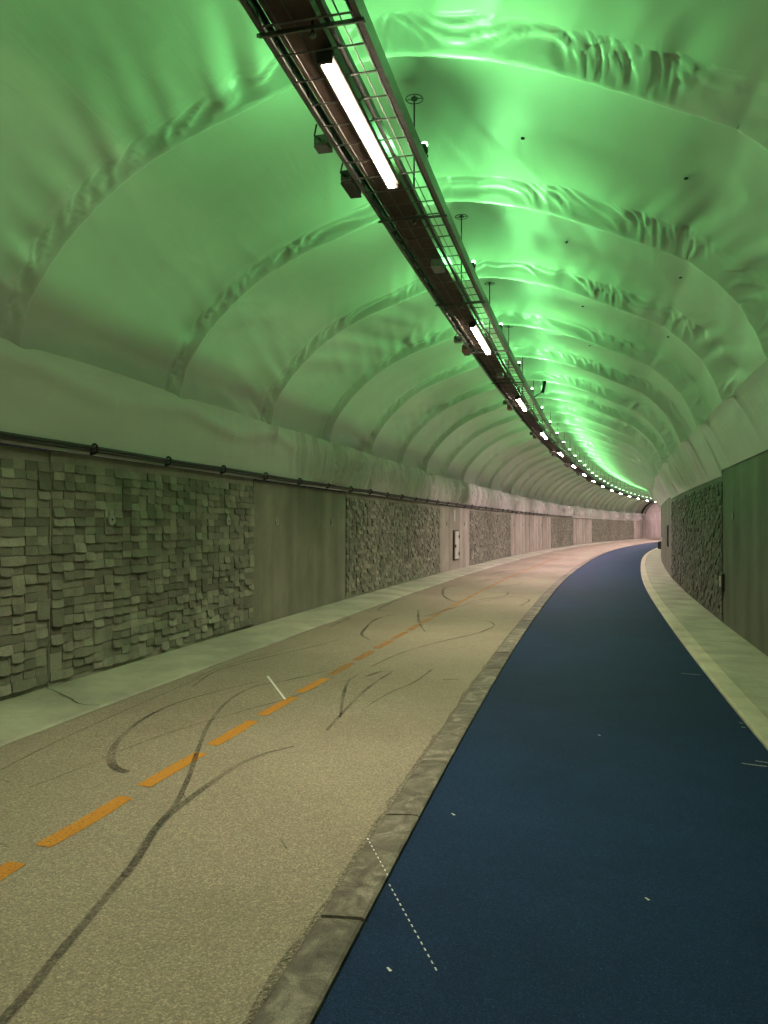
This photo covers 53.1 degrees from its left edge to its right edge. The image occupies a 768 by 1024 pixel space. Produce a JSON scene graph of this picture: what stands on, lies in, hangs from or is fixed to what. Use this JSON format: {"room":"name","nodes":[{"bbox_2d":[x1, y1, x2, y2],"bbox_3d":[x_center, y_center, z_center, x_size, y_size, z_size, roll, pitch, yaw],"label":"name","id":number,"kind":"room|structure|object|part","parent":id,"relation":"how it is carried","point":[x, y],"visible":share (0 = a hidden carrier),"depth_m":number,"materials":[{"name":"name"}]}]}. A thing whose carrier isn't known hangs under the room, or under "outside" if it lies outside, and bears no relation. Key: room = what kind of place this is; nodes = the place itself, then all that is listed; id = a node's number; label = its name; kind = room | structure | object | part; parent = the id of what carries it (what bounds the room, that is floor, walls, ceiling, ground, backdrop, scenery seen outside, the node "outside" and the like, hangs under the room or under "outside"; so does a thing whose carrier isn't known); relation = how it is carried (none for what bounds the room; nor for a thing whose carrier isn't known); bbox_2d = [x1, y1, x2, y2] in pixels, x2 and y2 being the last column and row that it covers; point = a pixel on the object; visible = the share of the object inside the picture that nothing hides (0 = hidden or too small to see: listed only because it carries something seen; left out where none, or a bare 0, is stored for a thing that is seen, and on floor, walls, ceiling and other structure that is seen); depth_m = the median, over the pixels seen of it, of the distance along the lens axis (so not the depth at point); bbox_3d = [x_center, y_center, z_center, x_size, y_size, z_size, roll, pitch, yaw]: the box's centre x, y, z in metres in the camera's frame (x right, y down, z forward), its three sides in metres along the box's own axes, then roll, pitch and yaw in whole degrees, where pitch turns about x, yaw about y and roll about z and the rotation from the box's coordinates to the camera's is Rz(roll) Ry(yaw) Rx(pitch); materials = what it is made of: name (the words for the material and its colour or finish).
{"room":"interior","nodes":[
{"label":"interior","id":0,"kind":"room"},
{"bbox_2d":[0,445,642,701],"bbox_3d":[22.584,1.622,57.782,57.786,2.371,128.069,0,-1,0],"label":"wall","id":1,"kind":"structure","parent":0,"point":[106,564],"depth_m":9.11,"materials":[{"name":"concrete"}]},
{"bbox_3d":[-3.588,0.488,4.779,0.158,2.142,4.449,0,-1,14],"label":"block panel","id":2,"kind":"part","parent":1,"relation":"part of","materials":[{"name":"stone"}]},
{"bbox_3d":[-2.480,0.561,9.048,0.159,2.154,4.359,0,-1,15],"label":"block panel","id":3,"kind":"part","parent":1,"relation":"part of","materials":[{"name":"stone"}]},
{"bbox_3d":[-1.380,0.646,13.231,0.103,2.139,4.262,0,-1,15],"label":"concrete panel","id":4,"kind":"part","parent":1,"relation":"part of","materials":[{"name":"grey concrete"}]},
{"bbox_3d":[-0.177,0.717,17.413,0.159,2.154,4.412,0,-1,16],"label":"block panel","id":5,"kind":"part","parent":1,"relation":"part of","materials":[{"name":"stone"}]},
{"bbox_3d":[1.066,0.796,21.676,0.158,2.154,4.460,0,-1,17],"label":"block panel","id":6,"kind":"part","parent":1,"relation":"part of","materials":[{"name":"stone"}]},
{"bbox_3d":[2.395,0.886,26.102,0.103,2.139,4.752,0,-1,18],"label":"concrete panel","id":7,"kind":"part","parent":1,"relation":"part of","materials":[{"name":"grey concrete"}]},
{"bbox_2d":[453,530,459,559],"bbox_3d":[2.450,1.114,25.979,0.100,1.000,0.800,0,-1,18],"label":"upper cabinet","id":8,"kind":"object","parent":1,"relation":"attached to","point":[456,536],"visible":1,"depth_m":25.86,"materials":[{"name":"metal"}]},
{"bbox_3d":[2.462,1.119,25.975,0.025,0.930,0.560,0,-1,18],"label":"cabinet door","id":9,"kind":"part","parent":8,"relation":"part of","materials":[{"name":"white metal"}]},
{"bbox_3d":[3.866,0.963,30.572,0.159,2.154,4.630,0,-1,18],"label":"block panel","id":10,"kind":"part","parent":1,"relation":"part of","materials":[{"name":"stone"}]},
{"bbox_3d":[5.346,1.046,35.016,0.158,2.154,4.728,0,-1,19],"label":"block panel","id":11,"kind":"part","parent":1,"relation":"part of","materials":[{"name":"stone"}]},
{"bbox_3d":[6.855,1.139,39.514,0.103,2.139,4.731,0,-1,19],"label":"concrete panel","id":12,"kind":"part","parent":1,"relation":"part of","materials":[{"name":"grey concrete"}]},
{"bbox_3d":[8.450,1.223,44.000,0.103,2.139,4.743,0,-1,20],"label":"concrete panel","id":13,"kind":"part","parent":1,"relation":"part of","materials":[{"name":"grey concrete"}]},
{"bbox_3d":[10.129,1.309,48.517,0.103,2.139,4.847,0,-1,21],"label":"concrete panel","id":14,"kind":"part","parent":1,"relation":"part of","materials":[{"name":"grey concrete"}]},
{"bbox_3d":[11.903,1.387,53.000,0.158,2.154,4.766,0,-1,22],"label":"block panel","id":15,"kind":"part","parent":1,"relation":"part of","materials":[{"name":"stone"}]},
{"bbox_3d":[13.723,1.472,57.465,0.159,2.154,4.867,0,-1,23],"label":"block panel","id":16,"kind":"part","parent":1,"relation":"part of","materials":[{"name":"stone"}]},
{"bbox_3d":[15.547,1.563,61.819,0.103,2.139,4.545,0,-1,24],"label":"concrete panel","id":17,"kind":"part","parent":1,"relation":"part of","materials":[{"name":"grey concrete"}]},
{"bbox_3d":[17.402,1.643,65.994,0.103,2.139,4.545,0,-1,24],"label":"concrete panel","id":18,"kind":"part","parent":1,"relation":"part of","materials":[{"name":"grey concrete"}]},
{"bbox_3d":[19.323,1.715,70.084,0.158,2.154,4.463,0,-1,25],"label":"block panel","id":19,"kind":"part","parent":1,"relation":"part of","materials":[{"name":"concrete"}]},
{"bbox_3d":[21.261,1.793,74.112,0.158,2.154,4.466,0,-1,26],"label":"block panel","id":20,"kind":"part","parent":1,"relation":"part of","materials":[{"name":"concrete"}]},
{"bbox_3d":[23.262,1.871,78.112,0.158,2.154,4.468,0,-1,27],"label":"block panel","id":21,"kind":"part","parent":1,"relation":"part of","materials":[{"name":"concrete"}]},
{"bbox_3d":[25.330,1.949,82.081,0.158,2.154,4.471,0,-1,28],"label":"block panel","id":22,"kind":"part","parent":1,"relation":"part of","materials":[{"name":"concrete"}]},
{"bbox_3d":[27.465,2.026,86.016,0.158,2.154,4.474,0,-1,29],"label":"block panel","id":23,"kind":"part","parent":1,"relation":"part of","materials":[{"name":"concrete"}]},
{"bbox_3d":[29.802,2.116,90.194,0.103,2.139,5.070,0,-1,30],"label":"concrete panel","id":24,"kind":"part","parent":1,"relation":"part of","materials":[{"name":"grey concrete"}]},
{"bbox_2d":[0,0,767,513],"bbox_3d":[15.646,-1.812,42.893,43.693,2.334,101.527,0,-1,0],"label":"ceiling","id":25,"kind":"structure","parent":0,"point":[172,219],"depth_m":7.46,"materials":[{"name":"plastic"}]},
{"bbox_2d":[309,20,315,38],"bbox_3d":[-0.379,-3.082,4.096,0.158,1.117,0.158,0,-1,14],"label":"rod","id":26,"kind":"object","parent":25,"relation":"hanging from","point":[312,35],"visible":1,"depth_m":4.08,"materials":[{"name":"metal"}]},
{"bbox_2d":[0,337,644,520],"bbox_3d":[12.698,-0.297,43.220,37.226,0.883,98.329,0,-1,0],"label":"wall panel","id":27,"kind":"object","parent":25,"relation":"hanging from","point":[43,394],"visible":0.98,"depth_m":9.08,"materials":[{"name":"concrete"}]},
{"bbox_2d":[90,443,98,454],"bbox_3d":[-2.800,-0.604,7.391,0.130,0.119,0.024,0,-1,14],"label":"clip","id":28,"kind":"object","parent":27,"relation":"attached to","point":[93,444],"visible":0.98,"depth_m":7.38,"materials":[{"name":"black plastic"}]},
{"bbox_2d":[161,456,171,466],"bbox_3d":[-2.458,-0.574,8.708,0.130,0.119,0.024,0,-1,15],"label":"clip","id":29,"kind":"object","parent":27,"relation":"attached to","point":[170,463],"visible":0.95,"depth_m":8.70,"materials":[{"name":"black plastic"}]},
{"bbox_2d":[405,94,422,224],"bbox_3d":[0.260,-3.035,6.629,0.158,1.117,0.158,0,-1,14],"label":"rod","id":30,"kind":"object","parent":25,"relation":"hanging from","point":[414,98],"visible":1,"depth_m":6.62,"materials":[{"name":"metal"}]},
{"bbox_3d":[0.260,-3.037,6.629,0.014,1.112,0.014,0,-1,-8],"label":"threaded rod","id":31,"kind":"part","parent":30,"relation":"part of","materials":[{"name":"metal"}]},
{"bbox_2d":[239,0,654,501],"bbox_3d":[15.850,-1.883,43.106,13.695,0.151,103.294,0,-1,14],"label":"cable tray","id":32,"kind":"object","parent":30,"relation":"hanging from","point":[291,19],"visible":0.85,"depth_m":5.72,"materials":[{"name":"metal"}]},
{"bbox_2d":[314,124,332,153],"bbox_3d":[-0.448,-2.611,5.388,0.108,0.080,0.274,0,-1,14],"label":"junction box","id":33,"kind":"object","parent":32,"relation":"attached to","point":[322,145],"visible":0.9,"depth_m":5.40,"materials":[{"name":"metal"}]},
{"bbox_3d":[-0.430,-2.575,5.457,0.108,0.010,0.110,0,-1,14],"label":"lid","id":34,"kind":"part","parent":33,"relation":"part of","materials":[{"name":"metal"}]},
{"bbox_2d":[340,163,361,198],"bbox_3d":[-0.276,-2.580,5.988,0.093,0.100,0.444,0,-1,14],"label":"junction box","id":35,"kind":"object","parent":32,"relation":"attached to","point":[348,183],"visible":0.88,"depth_m":5.97,"materials":[{"name":"metal"}]},
{"bbox_3d":[-0.258,-2.533,6.056,0.093,0.010,0.280,0,-1,14],"label":"lid","id":36,"kind":"part","parent":35,"relation":"part of","materials":[{"name":"metal"}]},
{"bbox_2d":[315,49,399,189],"bbox_3d":[-0.133,-2.536,5.108,0.110,0.082,1.684,0,-1,14],"label":"lamp","id":37,"kind":"object","parent":32,"relation":"attached to","point":[327,60],"visible":1,"depth_m":4.86,"materials":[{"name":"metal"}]},
{"bbox_2d":[422,141,427,157],"bbox_3d":[0.282,-2.714,5.797,0.113,0.109,0.169,0,-1,14],"label":"uplight","id":38,"kind":"object","parent":32,"relation":"on","point":[424,144],"visible":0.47,"depth_m":5.73,"materials":[{"name":"metal"}]},
{"bbox_2d":[431,259,444,273],"bbox_3d":[0.542,-2.466,7.718,0.108,0.070,0.240,0,-1,15],"label":"junction box","id":39,"kind":"object","parent":32,"relation":"attached to","point":[437,265],"visible":1,"depth_m":7.63,"materials":[{"name":"grey plastic"}]},
{"bbox_3d":[0.542,-2.436,7.717,0.108,0.010,0.220,0,-1,15],"label":"box lid","id":40,"kind":"part","parent":39,"relation":"part of","materials":[{"name":"grey plastic"}]},
{"bbox_2d":[347,0,556,439],"bbox_3d":[15.898,-1.865,42.530,36.494,0.029,96.269,0,-1,0],"label":"power cable","id":41,"kind":"object","parent":32,"relation":"on","point":[347,0],"visible":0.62,"depth_m":5.32,"materials":[{"name":"black rubber"}]},
{"bbox_2d":[453,334,461,342],"bbox_3d":[1.054,-2.506,11.106,0.108,0.080,0.274,0,-1,15],"label":"junction box","id":42,"kind":"object","parent":32,"relation":"attached to","point":[457,339],"visible":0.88,"depth_m":11.12,"materials":[{"name":"metal"}]},
{"bbox_2d":[462,344,469,355],"bbox_3d":[1.237,-2.474,11.701,0.093,0.100,0.444,0,-1,15],"label":"junction box","id":43,"kind":"object","parent":32,"relation":"attached to","point":[465,351],"visible":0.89,"depth_m":11.64,"materials":[{"name":"plastic"}]},
{"bbox_3d":[1.256,-2.428,11.770,0.093,0.010,0.280,0,-1,15],"label":"lid","id":44,"kind":"part","parent":43,"relation":"part of","materials":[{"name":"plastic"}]},
{"bbox_2d":[468,322,491,354],"bbox_3d":[1.364,-2.430,10.821,0.110,0.082,1.684,0,-1,15],"label":"lamp","id":45,"kind":"object","parent":32,"relation":"attached to","point":[473,326],"visible":1,"depth_m":10.63,"materials":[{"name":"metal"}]},
{"bbox_2d":[471,327,489,353],"bbox_3d":[1.364,-2.405,10.821,0.056,0.032,1.620,0,-1,15],"label":"diffuser","id":46,"kind":"object","parent":45,"relation":"attached to","point":[476,331],"depth_m":10.73,"materials":[{"name":"white plastic"}]},
{"bbox_2d":[497,372,503,377],"bbox_3d":[2.008,-2.364,13.289,0.108,0.070,0.200,0,-1,16],"label":"junction box","id":47,"kind":"object","parent":32,"relation":"attached to","point":[499,374],"visible":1,"depth_m":13.20,"materials":[{"name":"grey plastic"}]},
{"bbox_2d":[515,396,527,410],"bbox_3d":[2.950,-2.325,16.500,0.110,0.082,1.684,0,-1,16],"label":"lamp","id":48,"kind":"object","parent":32,"relation":"attached to","point":[518,398],"visible":1,"depth_m":16.27,"materials":[{"name":"white plastic"}]},
{"bbox_2d":[517,399,525,410],"bbox_3d":[2.950,-2.300,16.500,0.056,0.032,1.620,0,-1,16],"label":"diffuser","id":49,"kind":"object","parent":48,"relation":"attached to","point":[520,401],"depth_m":16.43,"materials":[{"name":"white plastic"}]},
{"bbox_2d":[534,381,546,396],"bbox_3d":[3.243,-2.553,15.964,0.259,0.338,0.087,0,-1,16],"label":"fitting","id":50,"kind":"object","parent":32,"relation":"attached to","point":[542,390],"visible":1,"depth_m":15.92,"materials":[{"name":"black plastic"}]},
{"bbox_2d":[539,431,547,439],"bbox_3d":[4.606,-2.219,22.161,0.110,0.082,1.684,0,-1,17],"label":"lamp","id":51,"kind":"object","parent":32,"relation":"attached to","point":[543,434],"visible":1,"depth_m":22.01,"materials":[{"name":"white plastic"}]},
{"bbox_2d":[455,214,467,307],"bbox_3d":[0.921,-2.988,9.155,0.158,1.117,0.158,0,-1,15],"label":"rod","id":52,"kind":"object","parent":25,"relation":"hanging from","point":[461,216],"visible":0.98,"depth_m":9.15,"materials":[{"name":"metal"}]},
{"bbox_3d":[0.921,-2.990,9.155,0.014,1.112,0.014,0,-1,-8],"label":"threaded rod","id":53,"kind":"part","parent":52,"relation":"part of","materials":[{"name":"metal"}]},
{"bbox_2d":[484,282,494,334],"bbox_3d":[1.603,-2.941,11.674,0.158,1.117,0.158,0,-1,15],"label":"rod","id":54,"kind":"object","parent":25,"relation":"hanging from","point":[489,283],"visible":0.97,"depth_m":11.67,"materials":[{"name":"metal"}]},
{"bbox_2d":[505,325,512,384],"bbox_3d":[2.300,-2.895,14.186,0.158,1.117,0.158,0,-1,16],"label":"rod","id":55,"kind":"object","parent":25,"relation":"hanging from","point":[507,326],"visible":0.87,"depth_m":14.18,"materials":[{"name":"metal"}]},
{"bbox_2d":[652,359,767,508],"bbox_3d":[18.751,-0.534,40.902,36.635,0.876,96.379,0,-1,0],"label":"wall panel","id":56,"kind":"object","parent":25,"relation":"attached to","point":[736,430],"visible":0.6,"depth_m":12.09,"materials":[{"name":"concrete"}]},
{"bbox_2d":[0,539,767,1023],"bbox_3d":[25.515,2.725,58.379,61.489,0.147,130.132,0,-1,0],"label":"floor","id":57,"kind":"structure","parent":0,"point":[168,851],"depth_m":4.36,"materials":[{"name":"asphalt"}]},
{"bbox_2d":[0,538,660,747],"bbox_3d":[24.042,2.651,58.918,60.122,0.115,130.094,0,-1,0],"label":"curb","id":58,"kind":"structure","parent":57,"relation":"on","point":[23,716],"depth_m":8.12,"materials":[{"name":"concrete"}]},
{"bbox_2d":[313,542,767,1023],"bbox_3d":[27.914,2.760,57.175,60.412,0.065,128.686,0,-1,0],"label":"floor","id":59,"kind":"structure","parent":0,"point":[528,904],"depth_m":3.85,"materials":[{"name":"blue asphalt"}]},
{"bbox_2d":[250,542,654,1023],"bbox_3d":[26.954,2.759,57.384,58.889,0.139,128.503,0,-1,0],"label":"curb","id":60,"kind":"structure","parent":59,"relation":"on","point":[300,993],"depth_m":3.48,"materials":[{"name":"stone"}]},
{"bbox_2d":[643,520,660,538],"bbox_3d":[40.625,2.376,106.113,19.254,2.300,27.811,0,-1,0],"label":"wall","id":61,"kind":"structure","parent":0,"point":[651,528],"depth_m":96.41,"materials":[{"name":"concrete"}]},
{"bbox_2d":[644,502,660,519],"bbox_3d":[40.823,-0.387,101.235,20.075,3.356,25.082,0,-1,0],"label":"wall","id":62,"kind":"structure","parent":0,"point":[653,512],"depth_m":97.34,"materials":[{"name":"concrete"}]},
{"bbox_2d":[641,548,767,749],"bbox_3d":[29.376,2.803,56.359,58.930,0.115,127.427,0,-1,0],"label":"sidewalk","id":63,"kind":"structure","parent":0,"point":[736,668],"depth_m":10.38,"materials":[{"name":"concrete"}]},
{"bbox_2d":[661,450,767,655],"bbox_3d":[29.001,1.533,54.880,56.365,2.917,124.544,0,-1,0],"label":"wall","id":64,"kind":"structure","parent":0,"point":[719,525],"depth_m":12.88,"materials":[{"name":"concrete"}]},
{"bbox_3d":[14.097,1.080,38.941,0.103,2.687,5.935,0,-1,19],"label":"concrete panel","id":65,"kind":"part","parent":64,"relation":"part of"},
{"bbox_3d":[12.148,0.974,33.302,0.103,2.687,5.952,0,-1,19],"label":"concrete panel","id":66,"kind":"part","parent":64,"relation":"part of","materials":[{"name":"grey concrete"}]},
{"bbox_2d":[666,525,667,545],"bbox_3d":[10.157,0.849,27.561,0.040,0.760,0.840,0,-1,18],"label":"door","id":67,"kind":"structure","parent":64,"relation":"in","point":[667,525],"depth_m":27.23,"materials":[{"name":"metal"}]},
{"bbox_3d":[10.263,0.867,27.635,0.103,2.687,5.948,0,-1,18],"label":"concrete panel","id":68,"kind":"part","parent":64,"relation":"part of","materials":[{"name":"grey concrete"}]},
{"bbox_3d":[8.435,0.811,21.963,0.159,2.587,5.942,0,-1,17],"label":"block panel","id":69,"kind":"part","parent":64,"relation":"part of","materials":[{"name":"stone"}]},
{"bbox_3d":[6.732,0.704,16.229,0.158,2.587,6.014,0,-1,16],"label":"block panel","id":70,"kind":"part","parent":64,"relation":"part of","materials":[{"name":"stone"}]},
{"bbox_2d":[719,573,724,596],"bbox_3d":[5.828,1.263,13.267,0.062,0.402,0.232,0,-1,16],"label":"box","id":71,"kind":"object","parent":64,"relation":"attached to","point":[722,576],"visible":1,"depth_m":13.17,"materials":[{"name":"metal"}]},
{"bbox_3d":[5.835,1.212,13.272,0.050,0.300,0.220,0,-1,16],"label":"box frame","id":72,"kind":"part","parent":71,"relation":"part of","materials":[{"name":"metal"}]},
{"bbox_3d":[5.135,0.546,10.431,0.103,2.687,5.989,0,-1,15],"label":"concrete panel","id":73,"kind":"part","parent":64,"relation":"part of","materials":[{"name":"grey concrete"}]},
{"label":"clip","id":74,"kind":"object","parent":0,"visible":0},
{"bbox_2d":[0,436,567,516],"bbox_3d":[3.524,-0.218,26.634,1.579,0.034,67.800,0,-1,17],"label":"cable","id":75,"kind":"object","parent":74,"relation":"attached to","point":[1,437],"visible":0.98,"depth_m":8.84,"materials":[{"name":"black rubber"}]},
{"bbox_2d":[0,431,572,516],"bbox_3d":[3.533,-0.252,26.632,1.593,0.048,67.799,0,-1,17],"label":"cable","id":76,"kind":"object","parent":74,"relation":"attached to","point":[2,433],"visible":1,"depth_m":8.77,"materials":[{"name":"black rubber"}]}
]}

